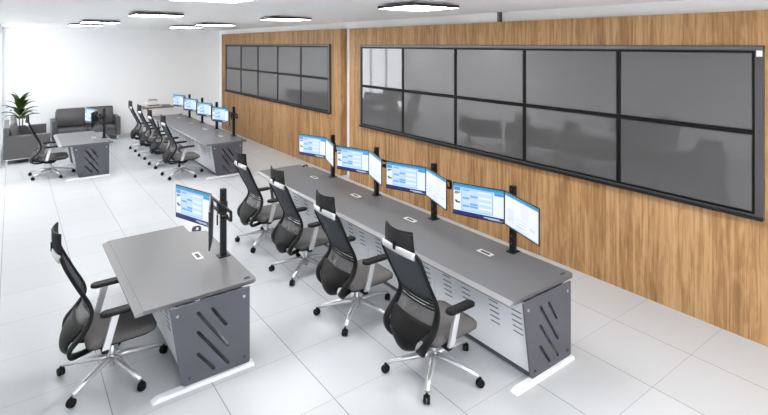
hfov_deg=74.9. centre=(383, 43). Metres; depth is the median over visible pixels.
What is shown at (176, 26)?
ceiling light
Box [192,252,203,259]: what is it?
socket
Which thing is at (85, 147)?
desk
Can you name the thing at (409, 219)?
socket
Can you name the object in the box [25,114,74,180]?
office chair
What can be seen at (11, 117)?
cushion
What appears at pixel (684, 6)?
wall
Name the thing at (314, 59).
wall display
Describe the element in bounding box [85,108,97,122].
monitor
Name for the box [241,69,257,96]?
wall display
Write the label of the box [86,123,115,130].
seat cushion
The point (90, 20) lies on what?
ceiling light
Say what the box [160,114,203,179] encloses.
office chair
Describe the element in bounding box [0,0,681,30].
ceiling
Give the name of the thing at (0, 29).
window
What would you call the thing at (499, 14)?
trim
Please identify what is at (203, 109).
monitor
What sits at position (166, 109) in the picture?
desk
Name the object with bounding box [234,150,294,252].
office chair
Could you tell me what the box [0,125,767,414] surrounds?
floor
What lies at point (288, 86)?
wall display
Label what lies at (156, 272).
desk
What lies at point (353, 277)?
office chair
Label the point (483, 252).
socket
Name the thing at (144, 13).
ceiling light
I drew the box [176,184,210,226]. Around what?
monitor
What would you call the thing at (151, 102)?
printer
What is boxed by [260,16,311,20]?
ceiling light
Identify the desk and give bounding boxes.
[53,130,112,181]
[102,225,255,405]
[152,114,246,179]
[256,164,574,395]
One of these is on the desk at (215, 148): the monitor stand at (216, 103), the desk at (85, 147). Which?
the monitor stand at (216, 103)
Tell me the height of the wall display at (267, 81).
0.766 m
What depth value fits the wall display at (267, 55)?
14.59 m
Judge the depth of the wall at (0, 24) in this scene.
14.69 m
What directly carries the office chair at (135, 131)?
on the floor
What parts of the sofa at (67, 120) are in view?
arm, arm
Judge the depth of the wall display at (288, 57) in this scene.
13.43 m
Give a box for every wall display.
[226,46,240,68]
[226,68,240,92]
[241,46,257,70]
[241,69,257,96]
[258,46,276,72]
[258,71,277,100]
[277,46,300,75]
[277,73,300,105]
[301,46,327,78]
[301,76,327,111]
[361,47,402,89]
[361,86,402,133]
[403,48,454,96]
[403,91,454,145]
[455,48,523,104]
[455,97,523,161]
[524,49,618,115]
[524,105,619,182]
[619,50,754,131]
[619,116,754,214]
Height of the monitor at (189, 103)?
0.360 m
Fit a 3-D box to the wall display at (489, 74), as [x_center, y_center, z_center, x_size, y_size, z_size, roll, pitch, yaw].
[1.629,0.476,7.846,0.044,0.816,1.401,0,0,-37]
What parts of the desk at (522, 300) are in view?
panel, panel, panel, panel, panel, panel, panel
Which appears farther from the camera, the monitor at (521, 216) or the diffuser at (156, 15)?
the diffuser at (156, 15)
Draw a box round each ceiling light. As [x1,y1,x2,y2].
[68,23,102,25]
[80,19,119,23]
[128,11,183,16]
[169,25,202,27]
[185,0,248,2]
[194,22,235,25]
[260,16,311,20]
[378,2,458,10]
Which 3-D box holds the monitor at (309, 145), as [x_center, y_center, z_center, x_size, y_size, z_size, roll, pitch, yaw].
[-1.214,1.738,8.545,0.610,0.360,0.038,0,0,34]
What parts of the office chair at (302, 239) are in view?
frame, leg, leg, seat, leg, arm post, leg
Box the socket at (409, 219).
[404,217,415,221]
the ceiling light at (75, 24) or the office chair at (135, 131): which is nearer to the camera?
the ceiling light at (75, 24)
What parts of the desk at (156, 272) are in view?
panel, panel, panel, panel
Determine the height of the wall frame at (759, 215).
1.740 m
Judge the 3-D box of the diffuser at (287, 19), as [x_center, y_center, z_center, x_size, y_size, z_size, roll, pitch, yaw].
[-1.647,-0.450,9.233,0.333,0.020,0.656,0,0,-37]
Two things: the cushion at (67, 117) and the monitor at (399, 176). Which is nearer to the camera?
the monitor at (399, 176)
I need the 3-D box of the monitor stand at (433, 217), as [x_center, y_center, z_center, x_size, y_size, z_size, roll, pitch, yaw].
[0.593,1.885,6.382,0.237,0.710,0.720,0,0,-37]
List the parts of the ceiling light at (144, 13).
mounting plate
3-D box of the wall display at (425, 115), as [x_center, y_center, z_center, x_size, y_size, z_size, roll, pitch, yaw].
[0.790,1.299,8.976,0.044,0.816,1.401,0,0,-37]
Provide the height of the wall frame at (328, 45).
1.640 m
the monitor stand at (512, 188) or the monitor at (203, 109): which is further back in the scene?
the monitor at (203, 109)
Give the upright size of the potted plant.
1.638 m
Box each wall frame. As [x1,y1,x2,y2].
[225,44,330,113]
[359,45,764,221]
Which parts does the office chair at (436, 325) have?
leg, frame, leg, seat, leg, arm post, leg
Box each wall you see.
[0,24,1,163]
[2,27,218,145]
[219,0,767,174]
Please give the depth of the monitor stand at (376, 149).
7.40 m
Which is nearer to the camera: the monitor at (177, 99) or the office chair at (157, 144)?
the office chair at (157, 144)
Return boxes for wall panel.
[349,10,767,346]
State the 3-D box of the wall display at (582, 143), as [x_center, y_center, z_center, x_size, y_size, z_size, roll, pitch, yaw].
[2.468,1.299,6.716,0.044,0.816,1.401,0,0,-37]
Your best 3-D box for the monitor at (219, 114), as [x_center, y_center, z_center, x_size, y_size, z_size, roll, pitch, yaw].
[-4.017,1.738,12.319,0.610,0.360,0.038,0,0,34]
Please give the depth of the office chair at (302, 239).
6.43 m
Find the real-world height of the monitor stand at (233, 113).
0.710 m
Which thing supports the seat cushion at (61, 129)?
on the sofa at (67, 120)
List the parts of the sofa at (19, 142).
arm, arm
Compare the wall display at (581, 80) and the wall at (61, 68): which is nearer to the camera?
the wall display at (581, 80)
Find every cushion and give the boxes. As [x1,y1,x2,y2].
[9,116,19,134]
[56,107,84,126]
[57,125,86,133]
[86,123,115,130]
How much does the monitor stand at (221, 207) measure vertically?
0.710 m
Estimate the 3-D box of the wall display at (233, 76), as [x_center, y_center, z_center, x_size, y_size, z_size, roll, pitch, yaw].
[-5.053,1.209,16.843,0.044,0.766,1.395,0,0,-37]
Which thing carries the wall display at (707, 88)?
attached to the wall at (684, 6)
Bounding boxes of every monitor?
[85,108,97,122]
[91,110,97,128]
[173,94,184,106]
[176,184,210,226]
[184,98,196,111]
[197,102,211,116]
[208,194,213,250]
[212,107,227,122]
[228,108,229,126]
[299,134,325,158]
[326,137,333,167]
[337,145,368,174]
[369,150,381,185]
[386,161,425,195]
[426,167,446,210]
[453,182,504,223]
[505,191,539,245]
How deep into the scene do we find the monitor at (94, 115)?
11.49 m
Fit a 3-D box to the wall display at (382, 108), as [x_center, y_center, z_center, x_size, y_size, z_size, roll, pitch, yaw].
[-0.049,1.299,10.105,0.044,0.816,1.401,0,0,-37]
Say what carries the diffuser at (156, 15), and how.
attached to the ceiling light at (144, 13)
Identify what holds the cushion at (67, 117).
on the sofa at (67, 120)
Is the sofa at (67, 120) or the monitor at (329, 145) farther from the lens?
the sofa at (67, 120)
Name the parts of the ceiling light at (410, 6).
mounting plate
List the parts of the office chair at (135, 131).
frame, seat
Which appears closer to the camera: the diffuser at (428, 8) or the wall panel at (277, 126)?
the diffuser at (428, 8)
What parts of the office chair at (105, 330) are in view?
frame, leg, leg, arm post, arm post, seat, leg, leg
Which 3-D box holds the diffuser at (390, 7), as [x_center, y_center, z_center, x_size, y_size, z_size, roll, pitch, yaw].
[0.275,-0.450,6.108,0.343,0.020,0.706,0,0,-37]
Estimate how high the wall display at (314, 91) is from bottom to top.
0.766 m
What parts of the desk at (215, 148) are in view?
panel, panel, panel, panel, panel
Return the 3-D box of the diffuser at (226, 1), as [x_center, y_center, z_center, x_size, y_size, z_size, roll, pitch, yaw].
[-1.522,-0.450,4.992,0.328,0.020,0.696,0,0,-37]
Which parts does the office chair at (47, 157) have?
frame, leg, leg, arm post, seat, leg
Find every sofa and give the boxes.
[3,116,49,164]
[50,105,120,144]
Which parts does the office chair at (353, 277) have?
leg, frame, leg, seat, arm post, leg, leg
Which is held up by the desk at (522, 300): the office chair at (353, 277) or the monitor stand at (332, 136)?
the monitor stand at (332, 136)
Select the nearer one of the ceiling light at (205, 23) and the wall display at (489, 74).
the wall display at (489, 74)
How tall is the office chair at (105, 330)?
1.410 m
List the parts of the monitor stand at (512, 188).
plate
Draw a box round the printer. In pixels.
[144,99,161,107]
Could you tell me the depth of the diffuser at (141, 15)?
7.74 m
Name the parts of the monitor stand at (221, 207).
plate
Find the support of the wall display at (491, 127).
attached to the wall at (684, 6)
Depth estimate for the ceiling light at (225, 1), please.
5.07 m
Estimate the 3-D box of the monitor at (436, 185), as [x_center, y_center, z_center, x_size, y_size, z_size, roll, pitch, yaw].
[0.639,1.738,6.050,0.038,0.360,0.610,0,0,-18]
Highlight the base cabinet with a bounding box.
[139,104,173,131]
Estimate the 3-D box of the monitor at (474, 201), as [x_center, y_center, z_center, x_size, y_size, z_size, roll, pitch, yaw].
[1.039,1.738,5.511,0.610,0.360,0.038,0,0,34]
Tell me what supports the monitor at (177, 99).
attached to the monitor stand at (189, 95)
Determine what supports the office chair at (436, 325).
on the floor
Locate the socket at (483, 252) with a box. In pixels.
[476,249,493,256]
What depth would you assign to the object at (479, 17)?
8.10 m
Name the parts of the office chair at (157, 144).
frame, seat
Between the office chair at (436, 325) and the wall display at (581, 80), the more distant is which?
the wall display at (581, 80)
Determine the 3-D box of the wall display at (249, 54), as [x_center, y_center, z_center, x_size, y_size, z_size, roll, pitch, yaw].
[-4.217,0.436,15.718,0.044,0.766,1.395,0,0,-37]
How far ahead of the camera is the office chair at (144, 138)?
13.13 m
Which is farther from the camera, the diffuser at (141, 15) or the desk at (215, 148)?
the desk at (215, 148)
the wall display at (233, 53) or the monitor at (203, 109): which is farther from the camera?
the wall display at (233, 53)
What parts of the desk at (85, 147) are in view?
panel, panel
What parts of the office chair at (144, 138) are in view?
frame, seat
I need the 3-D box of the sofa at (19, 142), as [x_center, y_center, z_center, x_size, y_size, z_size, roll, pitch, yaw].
[-9.601,2.496,13.447,0.980,1.008,2.000,0,0,-37]
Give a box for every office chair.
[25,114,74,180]
[50,222,167,407]
[128,100,163,151]
[137,104,168,159]
[147,108,183,168]
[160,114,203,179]
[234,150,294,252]
[268,165,328,285]
[313,189,392,336]
[381,220,484,404]
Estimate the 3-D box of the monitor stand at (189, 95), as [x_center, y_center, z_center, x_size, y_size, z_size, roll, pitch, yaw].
[-5.965,1.885,15.213,0.237,0.710,0.720,0,0,-37]
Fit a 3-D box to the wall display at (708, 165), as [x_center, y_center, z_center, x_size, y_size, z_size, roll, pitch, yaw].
[3.307,1.299,5.587,0.044,0.816,1.401,0,0,-37]
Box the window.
[0,29,0,147]
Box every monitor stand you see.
[97,108,106,137]
[187,94,191,117]
[212,188,231,258]
[214,102,219,128]
[230,107,237,135]
[328,135,338,177]
[371,147,386,196]
[428,163,451,220]
[506,185,519,253]
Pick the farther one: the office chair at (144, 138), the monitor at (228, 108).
the office chair at (144, 138)
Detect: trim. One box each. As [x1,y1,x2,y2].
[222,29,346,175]
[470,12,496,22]
[497,12,501,21]
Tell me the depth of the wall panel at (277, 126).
13.37 m
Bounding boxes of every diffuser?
[131,14,157,16]
[154,15,179,16]
[207,0,247,2]
[279,19,304,20]
[383,5,430,9]
[408,7,453,10]
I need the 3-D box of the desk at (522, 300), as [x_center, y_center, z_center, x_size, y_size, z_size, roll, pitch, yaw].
[-0.172,2.603,6.823,0.960,0.795,5.679,0,0,-37]
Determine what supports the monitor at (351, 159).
attached to the monitor stand at (376, 149)
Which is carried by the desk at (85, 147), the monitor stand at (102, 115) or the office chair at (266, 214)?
the monitor stand at (102, 115)
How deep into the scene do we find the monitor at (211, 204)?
4.69 m
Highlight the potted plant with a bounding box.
[0,92,38,124]
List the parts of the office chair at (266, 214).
frame, leg, leg, seat, arm post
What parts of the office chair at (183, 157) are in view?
frame, leg, arm post, seat, leg, leg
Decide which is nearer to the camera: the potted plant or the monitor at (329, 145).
the monitor at (329, 145)
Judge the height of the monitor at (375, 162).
0.360 m
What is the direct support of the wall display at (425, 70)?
attached to the wall at (684, 6)
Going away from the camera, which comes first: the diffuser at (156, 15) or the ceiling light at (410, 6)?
the ceiling light at (410, 6)

